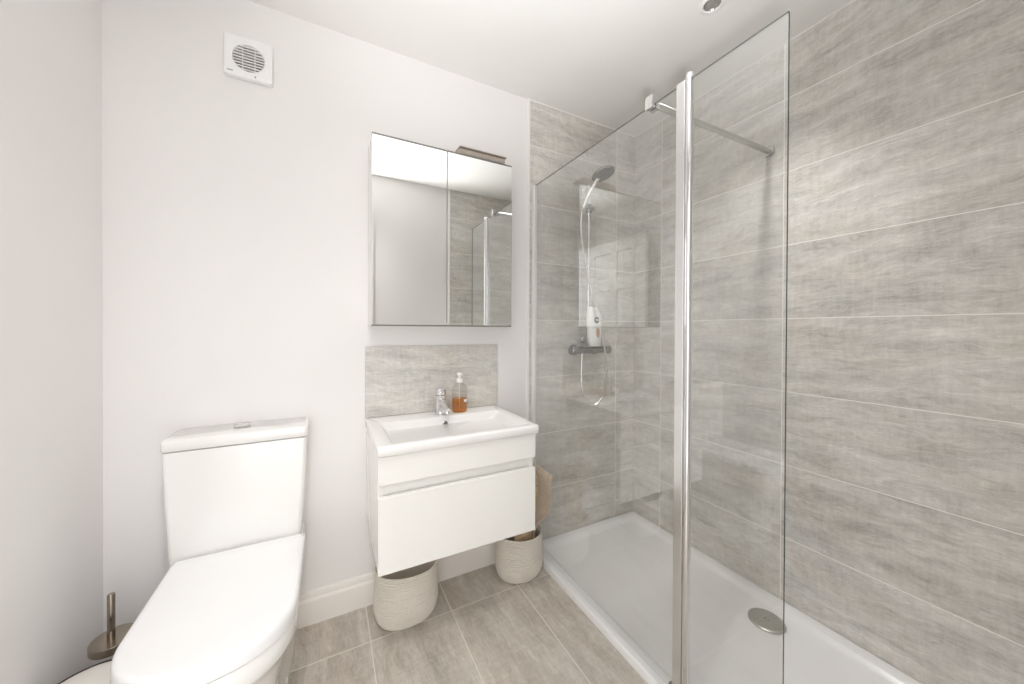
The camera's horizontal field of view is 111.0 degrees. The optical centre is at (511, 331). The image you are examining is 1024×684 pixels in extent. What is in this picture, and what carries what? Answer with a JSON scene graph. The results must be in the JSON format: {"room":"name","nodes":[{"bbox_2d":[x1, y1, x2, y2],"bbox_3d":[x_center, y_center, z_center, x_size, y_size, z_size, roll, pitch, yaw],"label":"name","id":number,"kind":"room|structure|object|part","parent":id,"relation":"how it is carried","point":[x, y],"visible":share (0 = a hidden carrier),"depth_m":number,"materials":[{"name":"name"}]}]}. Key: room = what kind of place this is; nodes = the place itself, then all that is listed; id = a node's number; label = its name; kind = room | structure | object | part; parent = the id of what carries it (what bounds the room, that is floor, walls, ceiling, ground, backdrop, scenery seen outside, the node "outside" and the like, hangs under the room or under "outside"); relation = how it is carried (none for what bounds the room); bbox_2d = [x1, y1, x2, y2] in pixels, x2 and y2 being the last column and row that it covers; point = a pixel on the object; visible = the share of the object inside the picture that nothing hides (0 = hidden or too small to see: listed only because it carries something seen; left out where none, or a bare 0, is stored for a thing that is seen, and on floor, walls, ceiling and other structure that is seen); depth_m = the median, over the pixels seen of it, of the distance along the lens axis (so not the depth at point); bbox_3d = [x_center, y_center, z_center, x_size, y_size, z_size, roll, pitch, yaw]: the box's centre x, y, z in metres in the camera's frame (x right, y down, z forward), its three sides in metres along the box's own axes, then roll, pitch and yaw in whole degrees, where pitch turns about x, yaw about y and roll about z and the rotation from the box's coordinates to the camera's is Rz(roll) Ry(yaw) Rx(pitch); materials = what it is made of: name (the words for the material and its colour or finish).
{"room":"bathroom","nodes":[
{"label":"bathroom","id":0,"kind":"room"},
{"bbox_2d":[0,0,102,683],"bbox_3d":[-0.932,-0.024,0.324,0.100,2.326,1.709,0,0,-28],"label":"wall","id":1,"kind":"structure","parent":0,"point":[51,320],"depth_m":0.90,"materials":[{"name":"white paint"}]},
{"bbox_2d":[102,0,634,632],"bbox_3d":[-0.335,-0.030,1.655,2.392,2.326,0.104,0,0,-28],"label":"wall","id":2,"kind":"structure","parent":0,"point":[235,211],"depth_m":1.35,"materials":[{"name":"white paint"}]},
{"bbox_2d":[223,32,272,87],"bbox_3d":[-0.941,-0.970,1.260,0.142,0.142,0.026,0,0,-28],"label":"fan","id":3,"kind":"object","parent":2,"relation":"attached to","point":[244,59],"visible":1,"depth_m":1.25,"materials":[{"name":"white plastic"}]},
{"bbox_2d":[232,45,264,72],"bbox_3d":[-0.938,-0.969,1.256,0.093,0.089,0.014,0,0,-28],"label":"grille","id":4,"kind":"object","parent":3,"relation":"attached to","point":[245,58],"depth_m":1.25,"materials":[{"name":"white plastic"}]},
{"bbox_2d":[297,542,495,628],"bbox_3d":[-0.606,1.071,1.458,1.531,0.124,0.018,0,0,-28],"label":"baseboard","id":5,"kind":"structure","parent":2,"relation":"attached to","point":[329,601],"depth_m":1.43,"materials":[{"name":"white wood"}]},
{"bbox_2d":[365,344,497,417],"bbox_3d":[-0.339,0.210,1.595,0.603,0.296,0.008,0,0,-28],"label":"backsplash","id":6,"kind":"structure","parent":2,"relation":"attached to","point":[399,380],"depth_m":1.57,"materials":[{"name":"grey tile"}]},
{"bbox_2d":[368,132,511,326],"bbox_3d":[-0.299,-0.390,1.537,0.597,0.736,0.140,0,0,-28],"label":"upper cabinet","id":7,"kind":"object","parent":2,"relation":"attached to","point":[440,220],"visible":1,"depth_m":1.45,"materials":[{"name":"silver metal"}]},
{"bbox_3d":[-0.407,-0.389,1.413,0.291,0.733,0.017,0,0,-28],"label":"door","id":8,"kind":"part","parent":7,"relation":"part of","materials":[{"name":"silver metal"}]},
{"bbox_2d":[372,133,446,324],"bbox_3d":[-0.403,-0.389,1.405,0.292,0.724,0.002,0,0,-28],"label":"mirror glass","id":9,"kind":"object","parent":7,"relation":"on","point":[409,178],"depth_m":1.40,"materials":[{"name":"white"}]},
{"bbox_3d":[-0.141,-0.389,1.552,0.301,0.733,0.017,0,0,-28],"label":"door","id":10,"kind":"part","parent":7,"relation":"part of","materials":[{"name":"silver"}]},
{"bbox_2d":[447,152,511,325],"bbox_3d":[-0.137,-0.389,1.544,0.302,0.724,0.002,0,0,-28],"label":"mirror glass","id":11,"kind":"object","parent":7,"relation":"on","point":[479,191],"depth_m":1.54,"materials":[{"name":"white"}]},
{"bbox_2d":[455,145,506,163],"bbox_3d":[-0.151,-0.777,1.590,0.240,0.034,0.090,0,0,-28],"label":"lamp","id":12,"kind":"object","parent":7,"relation":"on","point":[461,149],"visible":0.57,"depth_m":1.55,"materials":[{"name":"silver metal"}]},
{"bbox_2d":[461,152,502,162],"bbox_3d":[-0.128,-0.766,1.556,0.200,0.004,0.005,0,0,-28],"label":"diffuser","id":13,"kind":"object","parent":12,"relation":"attached to","point":[474,154],"depth_m":1.56,"materials":[{"name":"beige plastic"}]},
{"bbox_2d":[366,428,534,576],"bbox_3d":[-0.258,0.583,1.419,0.577,0.378,0.402,0,0,-28],"label":"vanity unit","id":14,"kind":"object","parent":2,"relation":"attached to","point":[422,507],"visible":0.87,"depth_m":1.23,"materials":[{"name":"white paint"}]},
{"bbox_2d":[365,405,538,457],"bbox_3d":[-0.249,0.406,1.410,0.592,0.090,0.406,0,0,-28],"label":"basin","id":15,"kind":"object","parent":14,"relation":"in","point":[417,432],"visible":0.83,"depth_m":1.38,"materials":[{"name":"white ceramic"}]},
{"bbox_2d":[434,387,450,414],"bbox_3d":[-0.292,0.299,1.502,0.052,0.123,0.137,0,0,-28],"label":"mixer tap","id":16,"kind":"object","parent":15,"relation":"on","point":[441,407],"visible":1,"depth_m":1.52,"materials":[{"name":"silver metal"}]},
{"bbox_3d":[-0.302,0.256,1.520,0.047,0.038,0.092,0,0,-28],"label":"lever","id":17,"kind":"part","parent":16,"relation":"part of","materials":[{"name":"silver metal"}]},
{"bbox_3d":[-0.285,0.312,1.488,0.030,0.050,0.106,0,0,-28],"label":"spout","id":18,"kind":"part","parent":16,"relation":"part of","materials":[{"name":"silver metal"}]},
{"bbox_2d":[452,372,466,410],"bbox_3d":[-0.235,0.271,1.580,0.069,0.176,0.050,0,0,-28],"label":"soap bottle","id":19,"kind":"object","parent":15,"relation":"on","point":[459,379],"visible":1,"depth_m":1.57,"materials":[{"name":"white plastic"}]},
{"bbox_3d":[-0.179,0.510,1.269,0.563,0.068,0.014,0,0,-28],"label":"finger rail","id":20,"kind":"part","parent":14,"relation":"part of","materials":[{"name":"white paint"}]},
{"bbox_3d":[-0.169,0.651,1.248,0.577,0.246,0.018,0,0,-28],"label":"drawer","id":21,"kind":"part","parent":14,"relation":"part of","materials":[{"name":"white paint"}]},
{"bbox_2d":[526,98,529,419],"bbox_3d":[0.081,-0.029,1.813,0.014,2.326,0.010,0,0,-28],"label":"trim","id":22,"kind":"structure","parent":2,"relation":"attached to","point":[528,99],"depth_m":1.81,"materials":[{"name":"white plastic"}]},
{"bbox_2d":[530,99,634,136],"bbox_3d":[0.423,-1.189,1.981,0.749,0.005,0.004,0,0,-28],"label":"trim","id":23,"kind":"structure","parent":2,"relation":"attached to","point":[530,99],"depth_m":1.95,"materials":[{"name":"white plastic"}]},
{"bbox_2d":[581,185,594,341],"bbox_3d":[0.408,-0.370,1.947,0.065,0.862,0.063,0,0,-36],"label":"shower rail","id":24,"kind":"object","parent":2,"relation":"attached to","point":[589,208],"visible":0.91,"depth_m":1.93,"materials":[{"name":"metal"}]},
{"bbox_3d":[0.421,-0.371,1.938,0.017,0.860,0.017,0,0,-28],"label":"rail","id":25,"kind":"part","parent":24,"relation":"part of","materials":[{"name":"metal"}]},
{"bbox_2d":[582,165,614,208],"bbox_3d":[0.463,-0.753,1.853,0.121,0.184,0.166,0,0,-28],"label":"shower","id":26,"kind":"object","parent":24,"relation":"attached to","point":[603,173],"visible":1,"depth_m":1.84,"materials":[{"name":"metal"}]},
{"bbox_3d":[0.423,-0.749,1.874,0.107,0.176,0.035,1,0,38],"label":"handle","id":27,"kind":"part","parent":26,"relation":"part of","materials":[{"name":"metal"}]},
{"bbox_2d":[568,344,611,355],"bbox_3d":[0.427,0.103,1.938,0.270,0.063,0.102,0,0,-28],"label":"shower valve","id":28,"kind":"object","parent":2,"relation":"attached to","point":[573,349],"visible":0.95,"depth_m":1.90,"materials":[{"name":"silver metal"}]},
{"bbox_3d":[0.326,0.101,1.877,0.034,0.047,0.047,0,0,-28],"label":"control knob","id":29,"kind":"part","parent":28,"relation":"part of","materials":[{"name":"silver metal"}]},
{"bbox_2d":[586,307,600,345],"bbox_3d":[0.444,-0.028,1.911,0.096,0.212,0.045,0,0,-28],"label":"shampoo bottle","id":30,"kind":"object","parent":28,"relation":"on","point":[593,323],"visible":0.98,"depth_m":1.89,"materials":[{"name":"white plastic"}]},
{"bbox_2d":[576,345,610,346],"bbox_3d":[0.446,0.080,1.932,0.187,0.004,0.074,0,0,-28],"label":"shelf","id":31,"kind":"object","parent":28,"relation":"attached to","point":[600,345],"depth_m":1.90,"materials":[{"name":"metal"}]},
{"bbox_2d":[580,209,607,405],"bbox_3d":[0.446,-0.124,1.893,0.170,1.067,0.074,0,0,-19],"label":"shower hose","id":32,"kind":"object","parent":28,"relation":"attached to","point":[582,210],"visible":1,"depth_m":1.88,"materials":[{"name":"metal"}]},
{"bbox_3d":[0.535,0.101,1.987,0.034,0.047,0.047,0,0,-28],"label":"control knob","id":33,"kind":"part","parent":28,"relation":"part of","materials":[{"name":"silver metal"}]},
{"bbox_2d":[288,564,646,683],"bbox_3d":[0.354,1.193,0.443,2.492,0.100,2.909,0,0,-28],"label":"floor","id":34,"kind":"structure","parent":0,"point":[481,628],"depth_m":1.28,"materials":[{"name":"beige tile"}]},
{"bbox_2d":[58,659,111,683],"bbox_3d":[-1.008,0.991,0.828,0.218,0.286,0.218,0,0,17],"label":"pedal bin","id":35,"kind":"object","parent":34,"relation":"on","point":[99,673],"visible":0.41,"depth_m":0.87,"materials":[{"name":"white metal"}]},
{"bbox_2d":[87,592,132,665],"bbox_3d":[-1.147,0.943,1.016,0.100,0.379,0.100,0,0,-28],"label":"toilet brush","id":36,"kind":"object","parent":34,"relation":"on","point":[103,647],"visible":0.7,"depth_m":1.00,"materials":[{"name":"silver metal"}]},
{"bbox_3d":[-1.147,0.891,1.016,0.100,0.023,0.100,0,0,-28],"label":"holder lid","id":37,"kind":"part","parent":36,"relation":"part of","materials":[{"name":"brown metal"}]},
{"bbox_3d":[-1.152,0.817,1.012,0.017,0.127,0.017,0,0,-28],"label":"handle","id":38,"kind":"part","parent":36,"relation":"part of","materials":[{"name":"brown metal"}]},
{"bbox_2d":[110,417,308,683],"bbox_3d":[-0.808,0.730,0.995,0.384,0.808,0.643,0,0,-28],"label":"toilet","id":39,"kind":"object","parent":34,"relation":"on","point":[224,610],"visible":1,"depth_m":1.06,"materials":[{"name":"white ceramic"}]},
{"bbox_3d":[-0.755,0.708,0.925,0.344,0.038,0.466,0,0,-28],"label":"seat lid","id":40,"kind":"part","parent":39,"relation":"part of","materials":[{"name":"white plastic"}]},
{"bbox_3d":[-0.919,0.348,1.208,0.384,0.040,0.157,0,0,-28],"label":"cistern lid","id":41,"kind":"part","parent":39,"relation":"part of","materials":[{"name":"white ceramic"}]},
{"bbox_2d":[373,559,437,630],"bbox_3d":[-0.425,1.028,1.419,0.256,0.208,0.204,0,0,-28],"label":"rope basket","id":42,"kind":"object","parent":34,"relation":"on","point":[403,599],"visible":0.81,"depth_m":1.34,"materials":[{"name":"beige fabric"}]},
{"bbox_2d":[495,524,542,583],"bbox_3d":[0.035,1.033,1.663,0.241,0.200,0.198,0,0,-28],"label":"rope basket","id":43,"kind":"object","parent":34,"relation":"on","point":[516,562],"visible":0.81,"depth_m":1.58,"materials":[{"name":"beige fabric"}]},
{"bbox_2d":[514,473,538,540],"bbox_3d":[0.058,0.883,1.626,0.128,0.444,0.033,0,0,-28],"label":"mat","id":44,"kind":"object","parent":43,"relation":"in","point":[526,536],"visible":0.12,"depth_m":1.63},
{"bbox_2d":[509,464,552,540],"bbox_3d":[0.088,0.874,1.694,0.234,0.460,0.065,0,0,19],"label":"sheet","id":45,"kind":"object","parent":43,"relation":"in","point":[544,500],"visible":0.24,"depth_m":1.67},
{"bbox_2d":[542,511,921,683],"bbox_3d":[0.783,1.123,1.287,0.748,0.032,1.599,0,0,-28],"label":"shower tray","id":46,"kind":"object","parent":34,"relation":"on","point":[617,570],"visible":0.91,"depth_m":1.38,"materials":[{"name":"white ceramic"}]},
{"bbox_2d":[531,11,789,683],"bbox_3d":[0.684,0.159,1.486,0.738,1.893,1.140,0,0,-28],"label":"screen","id":47,"kind":"object","parent":46,"relation":"on","point":[683,113],"visible":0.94,"depth_m":1.05,"materials":[{"name":"silver glass"}]},
{"bbox_3d":[0.306,0.178,1.447,0.006,1.844,0.845,0,0,-28],"label":"fixed panel","id":48,"kind":"part","parent":47,"relation":"part of","materials":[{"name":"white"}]},
{"bbox_3d":[0.507,0.181,1.063,0.018,1.850,0.029,0,0,-28],"label":"post","id":49,"kind":"part","parent":47,"relation":"part of","materials":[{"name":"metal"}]},
{"bbox_3d":[0.579,0.178,0.925,0.006,1.836,0.243,0,0,-28],"label":"hinged panel","id":50,"kind":"part","parent":47,"relation":"part of","materials":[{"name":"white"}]},
{"bbox_2d":[249,0,851,135],"bbox_3d":[0.110,-1.236,0.915,2.492,0.100,1.809,0,0,-28],"label":"ceiling","id":51,"kind":"structure","parent":0,"point":[598,61],"depth_m":1.42,"materials":[{"name":"white paint"}]},
{"bbox_2d":[699,0,725,14],"bbox_3d":[0.725,-1.183,1.275,0.087,0.006,0.087,0,0,-28],"label":"recessed light","id":52,"kind":"object","parent":51,"relation":"in","point":[706,7],"visible":1,"depth_m":1.28,"materials":[{"name":"white plastic"}]},
{"bbox_2d":[633,0,1023,683],"bbox_3d":[1.164,-0.023,1.477,0.100,2.326,1.809,0,0,-28],"label":"wall","id":53,"kind":"structure","parent":0,"point":[904,505],"depth_m":1.23,"materials":[{"name":"grey tile"}]},
{"bbox_2d":[635,0,855,136],"bbox_3d":[1.124,-1.183,1.444,0.004,0.005,1.605,0,0,-28],"label":"trim","id":54,"kind":"structure","parent":53,"relation":"attached to","point":[852,1],"depth_m":1.51,"materials":[{"name":"white plastic"}]}
]}

